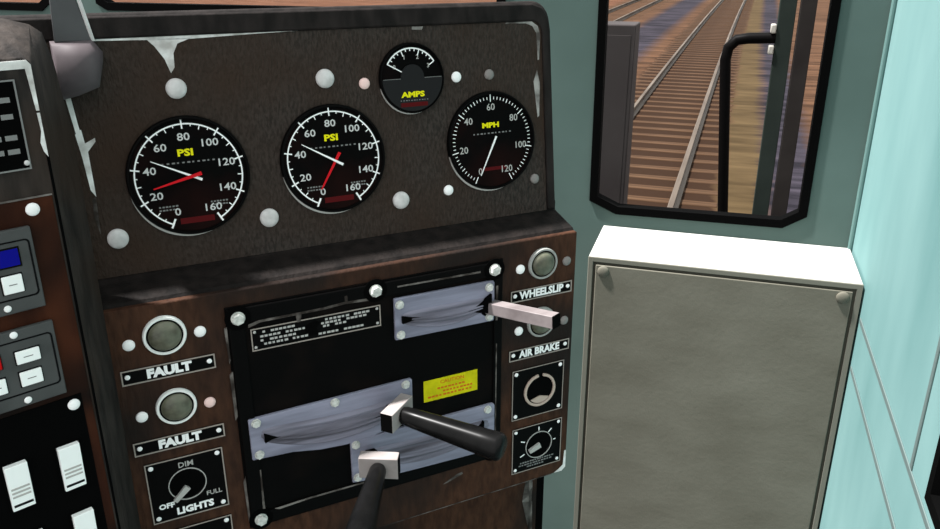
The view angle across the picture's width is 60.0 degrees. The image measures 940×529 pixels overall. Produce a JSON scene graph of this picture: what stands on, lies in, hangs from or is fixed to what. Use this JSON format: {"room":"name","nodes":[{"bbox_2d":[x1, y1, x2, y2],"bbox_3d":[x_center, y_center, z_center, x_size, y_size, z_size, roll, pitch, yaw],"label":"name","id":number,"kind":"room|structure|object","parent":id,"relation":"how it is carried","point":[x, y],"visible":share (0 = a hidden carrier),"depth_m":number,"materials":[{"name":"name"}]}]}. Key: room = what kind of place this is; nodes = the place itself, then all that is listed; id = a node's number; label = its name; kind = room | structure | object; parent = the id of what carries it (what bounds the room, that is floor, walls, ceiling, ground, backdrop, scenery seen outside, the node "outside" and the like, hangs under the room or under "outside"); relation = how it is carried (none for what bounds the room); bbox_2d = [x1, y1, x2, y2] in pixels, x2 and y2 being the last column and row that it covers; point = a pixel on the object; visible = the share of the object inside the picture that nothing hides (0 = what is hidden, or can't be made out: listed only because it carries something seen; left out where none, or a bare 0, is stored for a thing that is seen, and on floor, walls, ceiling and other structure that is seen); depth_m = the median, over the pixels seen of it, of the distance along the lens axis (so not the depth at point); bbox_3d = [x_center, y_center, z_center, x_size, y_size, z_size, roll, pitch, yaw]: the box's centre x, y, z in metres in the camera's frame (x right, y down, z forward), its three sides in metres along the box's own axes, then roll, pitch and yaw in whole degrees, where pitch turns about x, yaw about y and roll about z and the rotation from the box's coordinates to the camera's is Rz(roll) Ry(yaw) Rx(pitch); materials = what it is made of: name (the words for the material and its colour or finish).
{"room":"control cabin","nodes":[
{"label":"control cabin","id":0,"kind":"room"},
{"bbox_2d":[0,0,891,528],"bbox_3d":[-0.605,-0.344,1.985,2.885,2.100,0.020,6,22,16],"label":"wall","id":1,"kind":"structure","parent":0,"point":[862,24],"depth_m":1.67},
{"bbox_2d":[0,0,48,10],"bbox_3d":[-1.386,-0.968,1.997,0.752,0.647,0.027,6,22,16],"label":"window","id":2,"kind":"structure","parent":1,"relation":"in","point":[20,6],"depth_m":2.02,"materials":[{"name":"black rubber"}]},
{"bbox_2d":[95,0,505,10],"bbox_3d":[-0.409,-0.862,1.717,1.014,0.642,0.027,6,22,16],"label":"window","id":3,"kind":"structure","parent":1,"relation":"in","point":[110,5],"depth_m":1.90,"materials":[{"name":"black rubber"}]},
{"bbox_2d":[589,0,841,227],"bbox_3d":[0.471,-0.477,1.577,0.448,0.818,0.027,6,22,16],"label":"window","id":4,"kind":"structure","parent":1,"relation":"in","point":[801,212],"depth_m":1.67,"materials":[{"name":"black rubber"}]},
{"bbox_2d":[817,0,939,528],"bbox_3d":[0.502,0.144,0.733,0.020,2.100,2.000,6,22,16],"label":"wall","id":5,"kind":"structure","parent":0,"point":[896,248],"depth_m":1.25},
{"bbox_2d":[847,0,897,252],"bbox_3d":[0.765,-0.186,1.579,0.009,2.100,0.009,6,22,16],"label":"trim","id":6,"kind":"structure","parent":5,"relation":"attached to","point":[894,2],"depth_m":1.54,"materials":[{"name":"teal"}]},
{"bbox_2d":[850,366,895,528],"bbox_3d":[0.459,0.485,0.759,0.002,0.010,1.685,6,22,16],"label":"trim","id":7,"kind":"structure","parent":5,"relation":"attached to","point":[890,515],"depth_m":1.25,"materials":[{"name":"grey metal"}]},
{"bbox_2d":[859,318,930,528],"bbox_3d":[0.459,0.394,0.724,0.002,0.010,1.685,6,22,16],"label":"trim","id":8,"kind":"structure","parent":5,"relation":"attached to","point":[913,483],"depth_m":1.13,"materials":[{"name":"grey metal"}]},
{"bbox_2d":[910,337,939,469],"bbox_3d":[0.566,-0.285,0.832,0.002,1.174,0.010,6,22,16],"label":"trim","id":9,"kind":"structure","parent":5,"relation":"attached to","point":[937,354],"depth_m":1.01,"materials":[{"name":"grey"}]},
{"bbox_2d":[924,435,939,528],"bbox_3d":[0.445,0.120,0.530,0.026,0.608,0.722,6,22,16],"label":"window","id":10,"kind":"structure","parent":5,"relation":"in","point":[932,494],"depth_m":0.94,"materials":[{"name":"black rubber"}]},
{"bbox_3d":[-0.894,0.999,1.498,2.885,0.050,1.950,6,22,16],"label":"floor","id":11,"kind":"structure","parent":0,"visible":0},
{"bbox_2d":[0,18,140,528],"bbox_3d":[-0.517,0.423,0.856,0.383,1.290,0.110,-18,28,-39],"label":"console","id":12,"kind":"object","parent":11,"relation":"on","point":[48,197],"visible":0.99,"depth_m":0.78,"materials":[{"name":"metal"}]},
{"bbox_2d":[0,79,31,173],"bbox_3d":[-0.434,-0.103,0.657,0.136,0.077,0.003,-19,28,-39],"label":"board","id":13,"kind":"object","parent":12,"relation":"attached to","point":[14,152],"visible":1,"depth_m":0.70,"materials":[{"name":"black"}]},
{"bbox_2d":[0,97,20,156],"bbox_3d":[-0.434,-0.104,0.657,0.122,0.048,0.001,-19,28,-39],"label":"print","id":14,"kind":"object","parent":13,"relation":"attached to","point":[2,100],"depth_m":0.69},
{"bbox_2d":[0,457,36,512],"bbox_3d":[-0.430,0.212,0.777,0.023,0.052,0.008,-18,28,-39],"label":"rocker switch","id":15,"kind":"object","parent":12,"relation":"attached to","point":[16,475],"visible":1,"depth_m":0.77,"materials":[{"name":"white plastic"}]},
{"bbox_2d":[0,225,45,316],"bbox_3d":[-0.425,0.013,0.706,0.094,0.077,0.008,-18,28,-39],"label":"display unit","id":16,"kind":"object","parent":12,"relation":"attached to","point":[21,289],"visible":1,"depth_m":0.72,"materials":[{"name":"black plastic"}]},
{"bbox_2d":[0,319,66,413],"bbox_3d":[-0.423,0.099,0.741,0.094,0.077,0.008,-19,28,-39],"label":"keypad","id":17,"kind":"object","parent":12,"relation":"attached to","point":[31,371],"visible":1,"depth_m":0.75,"materials":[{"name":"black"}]},
{"bbox_2d":[54,438,87,491],"bbox_3d":[-0.395,0.201,0.808,0.023,0.052,0.008,-18,28,-39],"label":"rocker switch","id":18,"kind":"object","parent":12,"relation":"attached to","point":[68,455],"visible":1,"depth_m":0.81,"materials":[{"name":"white plastic"}]},
{"bbox_2d":[69,504,97,528],"bbox_3d":[-0.395,0.275,0.837,0.023,0.052,0.008,-18,28,-39],"label":"rocker switch","id":19,"kind":"object","parent":12,"relation":"attached to","point":[84,518],"visible":1,"depth_m":0.83,"materials":[{"name":"white plastic"}]},
{"bbox_2d":[0,0,576,528],"bbox_3d":[-0.224,0.298,1.155,0.736,1.464,0.213,-10,24,-24],"label":"control panel","id":20,"kind":"object","parent":11,"relation":"on","point":[251,73],"depth_m":1.00,"materials":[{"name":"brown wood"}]},
{"bbox_2d":[142,315,186,354],"bbox_3d":[-0.335,0.079,0.895,0.046,0.046,0.009,-10,23,-24],"label":"lamp","id":21,"kind":"object","parent":20,"relation":"attached to","point":[164,334],"visible":1,"depth_m":0.89,"materials":[{"name":"white glass"}]},
{"bbox_2d":[146,320,182,351],"bbox_3d":[-0.336,0.078,0.897,0.039,0.039,0.003,-10,23,-24],"label":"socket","id":22,"kind":"object","parent":21,"relation":"attached to","point":[152,325],"depth_m":0.89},
{"bbox_2d":[120,353,215,386],"bbox_3d":[-0.337,0.118,0.913,0.101,0.018,0.003,-10,24,-24],"label":"name plate","id":23,"kind":"object","parent":20,"relation":"attached to","point":[203,362],"visible":1,"depth_m":0.91,"materials":[{"name":"black plastic"}]},
{"bbox_2d":[155,388,196,423],"bbox_3d":[-0.334,0.163,0.928,0.045,0.045,0.009,-10,24,-25],"label":"lamp","id":24,"kind":"object","parent":20,"relation":"attached to","point":[175,405],"visible":1,"depth_m":0.93,"materials":[{"name":"white glass"}]},
{"bbox_2d":[159,392,193,421],"bbox_3d":[-0.335,0.162,0.930,0.037,0.037,0.003,-10,23,-24],"label":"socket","id":25,"kind":"object","parent":24,"relation":"attached to","point":[175,392],"depth_m":0.93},
{"bbox_2d":[133,422,224,457],"bbox_3d":[-0.337,0.204,0.947,0.101,0.018,0.003,-10,24,-24],"label":"name plate","id":26,"kind":"object","parent":20,"relation":"attached to","point":[172,441],"visible":1,"depth_m":0.94,"materials":[{"name":"black plastic"}]},
{"bbox_2d":[144,446,228,524],"bbox_3d":[-0.336,0.264,0.969,0.088,0.084,0.006,-10,23,-24],"label":"light switch","id":27,"kind":"object","parent":20,"relation":"attached to","point":[193,483],"visible":1,"depth_m":0.97,"materials":[{"name":"black plastic"}]},
{"bbox_2d":[125,115,249,235],"bbox_3d":[-0.316,-0.099,0.918,0.134,0.135,0.023,-10,24,-25],"label":"pressure gauge","id":28,"kind":"object","parent":20,"relation":"on","point":[186,175],"visible":1,"depth_m":0.92,"materials":[{"name":"black plastic"}]},
{"bbox_2d":[159,158,227,211],"bbox_3d":[-0.315,-0.090,0.920,0.076,0.053,0.001,-10,15,-24],"label":"print","id":29,"kind":"object","parent":28,"relation":"on","point":[214,158],"depth_m":0.92},
{"bbox_2d":[177,514,232,528],"bbox_3d":[-0.336,0.355,1.006,0.089,0.083,0.003,-10,24,-24],"label":"switch plate","id":30,"kind":"object","parent":20,"relation":"attached to","point":[225,521],"visible":1,"depth_m":1.00,"materials":[{"name":"black plastic"}]},
{"bbox_2d":[250,304,380,351],"bbox_3d":[-0.182,0.075,0.976,0.159,0.029,0.002,-10,24,-24],"label":"plate","id":31,"kind":"object","parent":20,"relation":"attached to","point":[291,332],"visible":1,"depth_m":0.97,"materials":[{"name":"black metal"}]},
{"bbox_2d":[260,310,368,344],"bbox_3d":[-0.184,0.076,0.975,0.134,0.020,0.001,-10,24,-25],"label":"print","id":32,"kind":"object","parent":31,"relation":"on","point":[355,313],"depth_m":0.98},
{"bbox_2d":[279,104,384,213],"bbox_3d":[-0.165,-0.128,0.988,0.131,0.132,0.022,-10,24,-25],"label":"pressure gauge","id":33,"kind":"object","parent":20,"relation":"on","point":[332,158],"visible":1,"depth_m":0.98,"materials":[{"name":"black plastic"}]},
{"bbox_2d":[307,143,365,191],"bbox_3d":[-0.164,-0.119,0.990,0.074,0.052,0.002,-10,17,-23],"label":"print","id":34,"kind":"object","parent":33,"relation":"on","point":[354,143],"depth_m":0.99},
{"bbox_2d":[345,448,399,528],"bbox_3d":[-0.114,0.270,0.974,0.054,0.045,0.216,0,21,-1],"label":"lever","id":35,"kind":"object","parent":20,"relation":"attached to","point":[375,466],"visible":1,"depth_m":0.96,"materials":[{"name":"black"}]},
{"bbox_2d":[378,42,443,113],"bbox_3d":[-0.072,-0.231,1.010,0.086,0.087,0.017,-10,24,-25],"label":"ammeter","id":36,"kind":"object","parent":20,"relation":"on","point":[410,75],"visible":1,"depth_m":1.01,"materials":[{"name":"black plastic"}]},
{"bbox_2d":[380,393,506,460],"bbox_3d":[-0.045,0.203,1.002,0.186,0.042,0.065,13,25,30],"label":"lever","id":37,"kind":"object","parent":20,"relation":"attached to","point":[490,444],"visible":0.99,"depth_m":0.99,"materials":[{"name":"black"}]},
{"bbox_2d":[423,369,476,402],"bbox_3d":[-0.026,0.163,1.094,0.079,0.032,0.001,-10,24,-24],"label":"sticker","id":38,"kind":"object","parent":20,"relation":"attached to","point":[463,382],"visible":1,"depth_m":1.09,"materials":[{"name":"yellow paper"}]},
{"bbox_2d":[428,381,471,398],"bbox_3d":[-0.026,0.167,1.095,0.066,0.013,0.001,-10,23,-24],"label":"print","id":39,"kind":"object","parent":38,"relation":"on","point":[462,381],"depth_m":1.10},
{"bbox_2d":[447,91,534,190],"bbox_3d":[0.029,-0.163,1.077,0.129,0.130,0.022,-10,24,-25],"label":"speedometer","id":40,"kind":"object","parent":20,"relation":"on","point":[491,136],"visible":1,"depth_m":1.07,"materials":[{"name":"black plastic"}]},
{"bbox_2d":[481,300,560,329],"bbox_3d":[0.061,0.064,1.045,0.117,0.030,0.023,16,27,36],"label":"lever","id":41,"kind":"object","parent":20,"relation":"attached to","point":[516,312],"visible":0.89,"depth_m":1.03,"materials":[{"name":"metal"}]},
{"bbox_2d":[511,417,561,474],"bbox_3d":[0.099,0.268,1.201,0.084,0.076,0.006,-10,24,-25],"label":"switch","id":42,"kind":"object","parent":20,"relation":"attached to","point":[536,445],"visible":1,"depth_m":1.20,"materials":[{"name":"black plastic"}]},
{"bbox_2d":[519,453,552,466],"bbox_3d":[0.098,0.293,1.212,0.059,0.010,0.001,-10,24,-25],"label":"print","id":43,"kind":"object","parent":42,"relation":"attached to","point":[552,453],"depth_m":1.21},
{"bbox_2d":[511,359,563,421],"bbox_3d":[0.098,0.181,1.167,0.085,0.080,0.005,-10,24,-24],"label":"switch","id":44,"kind":"object","parent":20,"relation":"attached to","point":[538,389],"visible":1,"depth_m":1.17,"materials":[{"name":"black plastic"}]},
{"bbox_2d":[509,337,568,362],"bbox_3d":[0.098,0.120,1.145,0.097,0.017,0.003,-10,24,-25],"label":"name plate","id":45,"kind":"object","parent":20,"relation":"attached to","point":[557,345],"visible":1,"depth_m":1.14,"materials":[{"name":"black plastic"}]},
{"bbox_2d":[527,307,552,336],"bbox_3d":[0.100,0.081,1.127,0.044,0.044,0.009,-10,24,-25],"label":"lamp","id":46,"kind":"object","parent":20,"relation":"attached to","point":[537,331],"visible":0.41,"depth_m":1.12,"materials":[{"name":"grey glass"}]},
{"bbox_2d":[510,280,571,302],"bbox_3d":[0.098,0.037,1.112,0.096,0.017,0.003,-10,24,-24],"label":"name plate","id":47,"kind":"object","parent":20,"relation":"attached to","point":[536,292],"visible":0.98,"depth_m":1.11,"materials":[{"name":"black plastic"}]},
{"bbox_2d":[528,247,557,278],"bbox_3d":[0.100,-0.001,1.095,0.044,0.044,0.009,-10,24,-25],"label":"lamp","id":48,"kind":"object","parent":20,"relation":"attached to","point":[542,263],"visible":1,"depth_m":1.09,"materials":[{"name":"grey glass"}]},
{"bbox_2d":[532,251,554,276],"bbox_3d":[0.099,-0.001,1.097,0.037,0.037,0.003,-10,23,-24],"label":"lens","id":49,"kind":"object","parent":48,"relation":"attached to","point":[542,251],"depth_m":1.09,"materials":[{"name":"grey glass"}]},
{"bbox_2d":[573,225,863,528],"bbox_3d":[0.499,0.389,1.778,0.497,0.884,0.208,6,22,16],"label":"base cabinet","id":50,"kind":"object","parent":11,"relation":"on","point":[715,368],"visible":1,"depth_m":1.62,"materials":[{"name":"grey metal"}]},
{"label":"outside","id":51,"kind":"structure","parent":0,"visible":0},
{"bbox_2d":[0,0,829,215],"bbox_3d":[19.791,-20.148,61.409,120.000,0.330,145.000,6,22,16],"label":"ground","id":52,"kind":"structure","parent":51,"point":[660,27],"depth_m":20.98,"materials":[{"name":"brown gravel"}]},
{"bbox_2d":[608,0,639,13],"bbox_3d":[14.089,-20.071,60.510,4.469,0.160,118.000,6,22,16],"label":"rail","id":53,"kind":"object","parent":52,"relation":"on","point":[632,1],"visible":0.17,"depth_m":48.60,"materials":[{"name":"metal"}]},
{"bbox_2d":[614,0,662,20],"bbox_3d":[15.466,-19.918,60.116,4.469,0.160,118.000,6,22,16],"label":"rail","id":54,"kind":"object","parent":52,"relation":"on","point":[630,14],"visible":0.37,"depth_m":44.32,"materials":[{"name":"metal"}]},
{"bbox_2d":[627,195,717,207],"bbox_3d":[2.230,-0.918,11.796,2.600,0.140,0.230,7,22,17],"label":"sleeper","id":55,"kind":"object","parent":52,"relation":"on","point":[630,197],"visible":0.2,"depth_m":11.54,"materials":[{"name":"brown wood"}]},
{"bbox_2d":[628,184,717,195],"bbox_3d":[2.422,-1.130,12.346,2.600,0.140,0.230,7,22,17],"label":"sleeper","id":56,"kind":"object","parent":52,"relation":"on","point":[636,186],"visible":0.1,"depth_m":12.12,"materials":[{"name":"brown wood"}]},
{"bbox_2d":[629,173,717,184],"bbox_3d":[2.615,-1.342,12.896,2.600,0.140,0.230,7,22,17],"label":"sleeper","id":57,"kind":"object","parent":52,"relation":"on","point":[630,174],"visible":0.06,"depth_m":12.70,"materials":[{"name":"brown wood"}]},
{"bbox_2d":[630,164,717,173],"bbox_3d":[2.808,-1.556,13.445,2.600,0.140,0.230,7,22,16],"label":"sleeper","id":58,"kind":"object","parent":52,"relation":"on","point":[631,165],"visible":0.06,"depth_m":13.28,"materials":[{"name":"brown wood"}]},
{"bbox_2d":[631,155,717,164],"bbox_3d":[3.001,-1.775,13.992,2.600,0.140,0.230,7,22,16],"label":"sleeper","id":59,"kind":"object","parent":52,"relation":"on","point":[632,156],"visible":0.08,"depth_m":13.82,"materials":[{"name":"brown wood"}]},
{"bbox_2d":[631,147,717,155],"bbox_3d":[3.195,-1.988,14.541,2.600,0.140,0.230,7,22,17],"label":"sleeper","id":60,"kind":"object","parent":52,"relation":"on","point":[632,148],"visible":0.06,"depth_m":14.36,"materials":[{"name":"brown wood"}]},
{"bbox_2d":[632,140,717,147],"bbox_3d":[3.388,-2.199,15.092,2.600,0.140,0.230,7,22,17],"label":"sleeper","id":61,"kind":"object","parent":52,"relation":"on","point":[634,141],"visible":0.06,"depth_m":14.97,"materials":[{"name":"brown wood"}]},
{"bbox_2d":[632,132,718,140],"bbox_3d":[3.582,-2.416,15.640,2.600,0.140,0.230,7,22,16],"label":"sleeper","id":62,"kind":"object","parent":52,"relation":"on","point":[635,134],"visible":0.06,"depth_m":15.50,"materials":[{"name":"brown wood"}]},
{"bbox_2d":[633,126,718,133],"bbox_3d":[3.775,-2.631,16.188,2.600,0.140,0.230,7,22,17],"label":"sleeper","id":63,"kind":"object","parent":52,"relation":"on","point":[634,127],"visible":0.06,"depth_m":16.09,"materials":[{"name":"brown wood"}]},
{"bbox_2d":[633,120,718,127],"bbox_3d":[3.969,-2.843,16.738,2.600,0.140,0.230,7,22,17],"label":"sleeper","id":64,"kind":"object","parent":52,"relation":"on","point":[634,121],"visible":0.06,"depth_m":16.65,"materials":[{"name":"brown wood"}]},
{"bbox_2d":[635,115,718,121],"bbox_3d":[4.163,-3.056,17.287,2.600,0.140,0.230,7,22,17],"label":"sleeper","id":65,"kind":"object","parent":52,"relation":"on","point":[647,116],"visible":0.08,"depth_m":17.18,"materials":[{"name":"brown wood"}]},
{"bbox_2d":[633,0,723,117],"bbox_3d":[19.209,-19.501,59.047,4.469,0.160,118.000,6,22,16],"label":"rail","id":66,"kind":"object","parent":52,"relation":"on","point":[639,103],"visible":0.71,"depth_m":23.75,"materials":[{"name":"metal"}]},
{"bbox_2d":[635,95,732,101],"bbox_3d":[4.940,-3.915,19.480,2.600,0.140,0.230,7,22,17],"label":"sleeper","id":67,"kind":"object","parent":52,"relation":"on","point":[681,98],"visible":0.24,"depth_m":19.39,"materials":[{"name":"brown wood"}]},
{"bbox_2d":[635,100,732,106],"bbox_3d":[4.745,-3.698,18.933,2.600,0.140,0.230,7,22,17],"label":"sleeper","id":68,"kind":"object","parent":52,"relation":"on","point":[635,100],"visible":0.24,"depth_m":18.83,"materials":[{"name":"brown wood"}]},
{"bbox_2d":[635,91,733,97],"bbox_3d":[5.134,-4.129,20.029,2.600,0.140,0.230,7,22,17],"label":"sleeper","id":69,"kind":"object","parent":52,"relation":"on","point":[635,91],"visible":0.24,"depth_m":19.94,"materials":[{"name":"brown wood"}]},
{"bbox_2d":[639,110,730,116],"bbox_3d":[4.357,-3.270,17.836,2.600,0.140,0.230,7,22,17],"label":"sleeper","id":70,"kind":"object","parent":52,"relation":"on","point":[655,111],"visible":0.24,"depth_m":17.76,"materials":[{"name":"brown wood"}]},
{"bbox_2d":[636,87,734,93],"bbox_3d":[5.329,-4.340,20.579,2.600,0.140,0.230,7,22,17],"label":"sleeper","id":71,"kind":"object","parent":52,"relation":"on","point":[636,87],"visible":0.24,"depth_m":20.49,"materials":[{"name":"brown wood"}]},
{"bbox_2d":[636,83,734,89],"bbox_3d":[5.524,-4.554,21.127,2.600,0.140,0.230,7,22,17],"label":"sleeper","id":72,"kind":"object","parent":52,"relation":"on","point":[636,83],"visible":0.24,"depth_m":21.07,"materials":[{"name":"brown wood"}]},
{"bbox_2d":[636,80,735,85],"bbox_3d":[5.718,-4.765,21.677,2.600,0.140,0.230,7,22,17],"label":"sleeper","id":73,"kind":"object","parent":52,"relation":"on","point":[636,80],"visible":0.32,"depth_m":21.72,"materials":[{"name":"brown wood"}]},
{"bbox_2d":[642,105,731,111],"bbox_3d":[4.551,-3.487,18.383,2.600,0.140,0.230,7,22,16],"label":"sleeper","id":74,"kind":"object","parent":52,"relation":"on","point":[655,106],"visible":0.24,"depth_m":18.30,"materials":[{"name":"brown wood"}]},
{"bbox_2d":[639,77,736,82],"bbox_3d":[5.913,-4.984,22.224,2.600,0.140,0.230,7,22,18],"label":"sleeper","id":75,"kind":"object","parent":52,"relation":"on","point":[639,77],"visible":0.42,"depth_m":22.17,"materials":[{"name":"brown wood"}]},
{"bbox_2d":[642,74,736,78],"bbox_3d":[6.109,-5.192,22.774,2.600,0.140,0.230,7,22,17],"label":"sleeper","id":76,"kind":"object","parent":52,"relation":"on","point":[642,74],"visible":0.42,"depth_m":22.73,"materials":[{"name":"brown wood"}]},
{"bbox_2d":[644,71,737,75],"bbox_3d":[6.304,-5.407,23.322,2.600,0.140,0.230,7,22,17],"label":"sleeper","id":77,"kind":"object","parent":52,"relation":"on","point":[644,71],"visible":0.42,"depth_m":23.26,"materials":[{"name":"brown wood"}]},
{"bbox_2d":[647,68,737,72],"bbox_3d":[6.499,-5.622,23.870,2.600,0.140,0.230,7,22,17],"label":"sleeper","id":78,"kind":"object","parent":52,"relation":"on","point":[647,68],"visible":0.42,"depth_m":23.81,"materials":[{"name":"brown wood"}]},
{"bbox_2d":[650,65,738,69],"bbox_3d":[6.695,-5.840,24.416,2.600,0.140,0.230,7,22,17],"label":"sleeper","id":79,"kind":"object","parent":52,"relation":"on","point":[650,65],"visible":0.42,"depth_m":24.38,"materials":[{"name":"brown wood"}]},
{"bbox_2d":[652,63,738,67],"bbox_3d":[6.890,-6.050,24.966,2.600,0.140,0.230,7,22,17],"label":"sleeper","id":80,"kind":"object","parent":52,"relation":"on","point":[652,63],"visible":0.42,"depth_m":24.95,"materials":[{"name":"brown wood"}]},
{"bbox_2d":[675,39,718,40],"bbox_3d":[9.248,-8.611,31.545,2.600,0.140,0.230,7,22,17],"label":"sleeper","id":81,"kind":"object","parent":52,"relation":"on","point":[675,39],"visible":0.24,"depth_m":31.50,"materials":[{"name":"brown wood"}]},
{"bbox_2d":[655,60,739,64],"bbox_3d":[7.086,-6.265,25.514,2.600,0.140,0.230,7,22,17],"label":"sleeper","id":82,"kind":"object","parent":52,"relation":"on","point":[655,60],"visible":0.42,"depth_m":25.45,"materials":[{"name":"brown wood"}]},
{"bbox_2d":[672,42,723,44],"bbox_3d":[8.854,-8.190,30.446,2.600,0.140,0.230,7,22,17],"label":"sleeper","id":83,"kind":"object","parent":52,"relation":"on","point":[672,42],"visible":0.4,"depth_m":30.45,"materials":[{"name":"brown wood"}]},
{"bbox_2d":[657,58,739,61],"bbox_3d":[7.282,-6.477,26.063,2.600,0.140,0.230,7,22,17],"label":"sleeper","id":84,"kind":"object","parent":52,"relation":"on","point":[657,58],"visible":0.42,"depth_m":26.06,"materials":[{"name":"brown wood"}]},
{"bbox_2d":[658,56,739,59],"bbox_3d":[7.478,-6.690,26.611,2.600,0.140,0.230,7,22,17],"label":"sleeper","id":85,"kind":"object","parent":52,"relation":"on","point":[658,56],"visible":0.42,"depth_m":26.63,"materials":[{"name":"brown wood"}]},
{"bbox_2d":[661,53,740,57],"bbox_3d":[7.674,-6.908,27.158,2.600,0.140,0.230,7,22,18],"label":"sleeper","id":86,"kind":"object","parent":52,"relation":"on","point":[661,53],"visible":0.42,"depth_m":27.08,"materials":[{"name":"brown wood"}]},
{"bbox_2d":[677,41,724,42],"bbox_3d":[9.050,-8.403,30.995,2.600,0.140,0.230,7,22,17],"label":"sleeper","id":87,"kind":"object","parent":52,"relation":"on","point":[677,41],"visible":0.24,"depth_m":31.11,"materials":[{"name":"brown wood"}]},
{"bbox_2d":[676,37,726,39],"bbox_3d":[9.445,-8.832,32.090,2.600,0.140,0.230,7,22,17],"label":"sleeper","id":88,"kind":"object","parent":52,"relation":"on","point":[676,37],"visible":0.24,"depth_m":32.11,"materials":[{"name":"brown wood"}]},
{"bbox_2d":[677,36,726,37],"bbox_3d":[9.642,-9.041,32.639,2.600,0.140,0.230,7,22,17],"label":"sleeper","id":89,"kind":"object","parent":52,"relation":"on","point":[677,36],"visible":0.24,"depth_m":32.54,"materials":[{"name":"brown wood"}]},
{"bbox_2d":[665,49,741,52],"bbox_3d":[8.067,-7.335,28.255,2.600,0.140,0.230,7,22,17],"label":"sleeper","id":90,"kind":"object","parent":52,"relation":"on","point":[665,49],"visible":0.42,"depth_m":28.15,"materials":[{"name":"brown wood"}]},
{"bbox_2d":[666,52,740,54],"bbox_3d":[7.870,-7.116,27.709,2.600,0.140,0.230,7,22,17],"label":"sleeper","id":91,"kind":"object","parent":52,"relation":"on","point":[666,52],"visible":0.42,"depth_m":27.65,"materials":[{"name":"brown wood"}]},
{"bbox_2d":[668,48,741,50],"bbox_3d":[8.263,-7.544,28.804,2.600,0.140,0.230,7,22,17],"label":"sleeper","id":92,"kind":"object","parent":52,"relation":"on","point":[668,48],"visible":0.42,"depth_m":28.71,"materials":[{"name":"brown wood"}]},
{"bbox_2d":[668,46,741,48],"bbox_3d":[8.460,-7.758,29.352,2.600,0.140,0.230,7,22,17],"label":"sleeper","id":93,"kind":"object","parent":52,"relation":"on","point":[668,46],"visible":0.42,"depth_m":29.29,"materials":[{"name":"brown wood"}]},
{"bbox_2d":[670,44,741,46],"bbox_3d":[8.657,-7.970,29.901,2.600,0.140,0.230,7,22,17],"label":"sleeper","id":94,"kind":"object","parent":52,"relation":"on","point":[670,44],"visible":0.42,"depth_m":29.89,"materials":[{"name":"brown wood"}]},
{"bbox_2d":[667,0,745,207],"bbox_3d":[20.581,-19.348,58.655,4.469,0.160,118.000,6,22,16],"label":"rail","id":95,"kind":"object","parent":52,"relation":"on","point":[679,186],"visible":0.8,"depth_m":14.75,"materials":[{"name":"metal"}]},
{"bbox_2d":[687,32,739,33],"bbox_3d":[10.235,-9.682,34.282,2.600,0.140,0.230,7,22,18],"label":"sleeper","id":96,"kind":"object","parent":52,"relation":"on","point":[687,32],"visible":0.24,"depth_m":34.08,"materials":[{"name":"brown wood"}]},
{"bbox_2d":[683,30,745,32],"bbox_3d":[10.433,-9.895,34.830,2.600,0.140,0.230,7,22,17],"label":"sleeper","id":97,"kind":"object","parent":52,"relation":"on","point":[683,30],"visible":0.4,"depth_m":34.83,"materials":[{"name":"brown wood"}]},
{"bbox_2d":[694,27,746,28],"bbox_3d":[11.027,-10.539,36.472,2.600,0.140,0.230,7,22,18],"label":"sleeper","id":98,"kind":"object","parent":52,"relation":"on","point":[694,27],"visible":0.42,"depth_m":36.53,"materials":[{"name":"brown wood"}]},
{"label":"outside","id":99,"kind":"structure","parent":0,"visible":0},
{"bbox_3d":[0.422,0.271,2.498,1.700,0.080,0.990,6,22,16],"label":"platform","id":100,"kind":"object","parent":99,"visible":0},
{"bbox_2d":[599,21,639,203],"bbox_3d":[0.215,-0.321,2.655,0.592,0.910,0.121,6,22,16],"label":"locker","id":101,"kind":"object","parent":100,"relation":"on","point":[622,36],"visible":0.22,"depth_m":2.46,"materials":[{"name":"grey metal"}]},
{"bbox_2d":[752,0,797,214],"bbox_3d":[0.770,-0.405,2.058,0.070,1.500,0.060,6,22,16],"label":"steel post","id":102,"kind":"object","parent":100,"relation":"on","point":[786,13],"visible":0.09,"depth_m":2.05,"materials":[{"name":"grey metal"}]},
{"bbox_2d":[717,24,776,211],"bbox_3d":[0.692,-0.154,2.180,0.126,0.946,0.029,6,22,16],"label":"handrail","id":103,"kind":"object","parent":102,"relation":"attached to","point":[759,37],"visible":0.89,"depth_m":2.08,"materials":[{"name":"black metal"}]},
{"bbox_2d":[771,0,817,215],"bbox_3d":[0.823,-0.400,2.043,0.054,1.500,0.060,6,22,16],"label":"steel post","id":104,"kind":"object","parent":100,"relation":"on","point":[808,8],"visible":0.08,"depth_m":2.04,"materials":[{"name":"black metal"}]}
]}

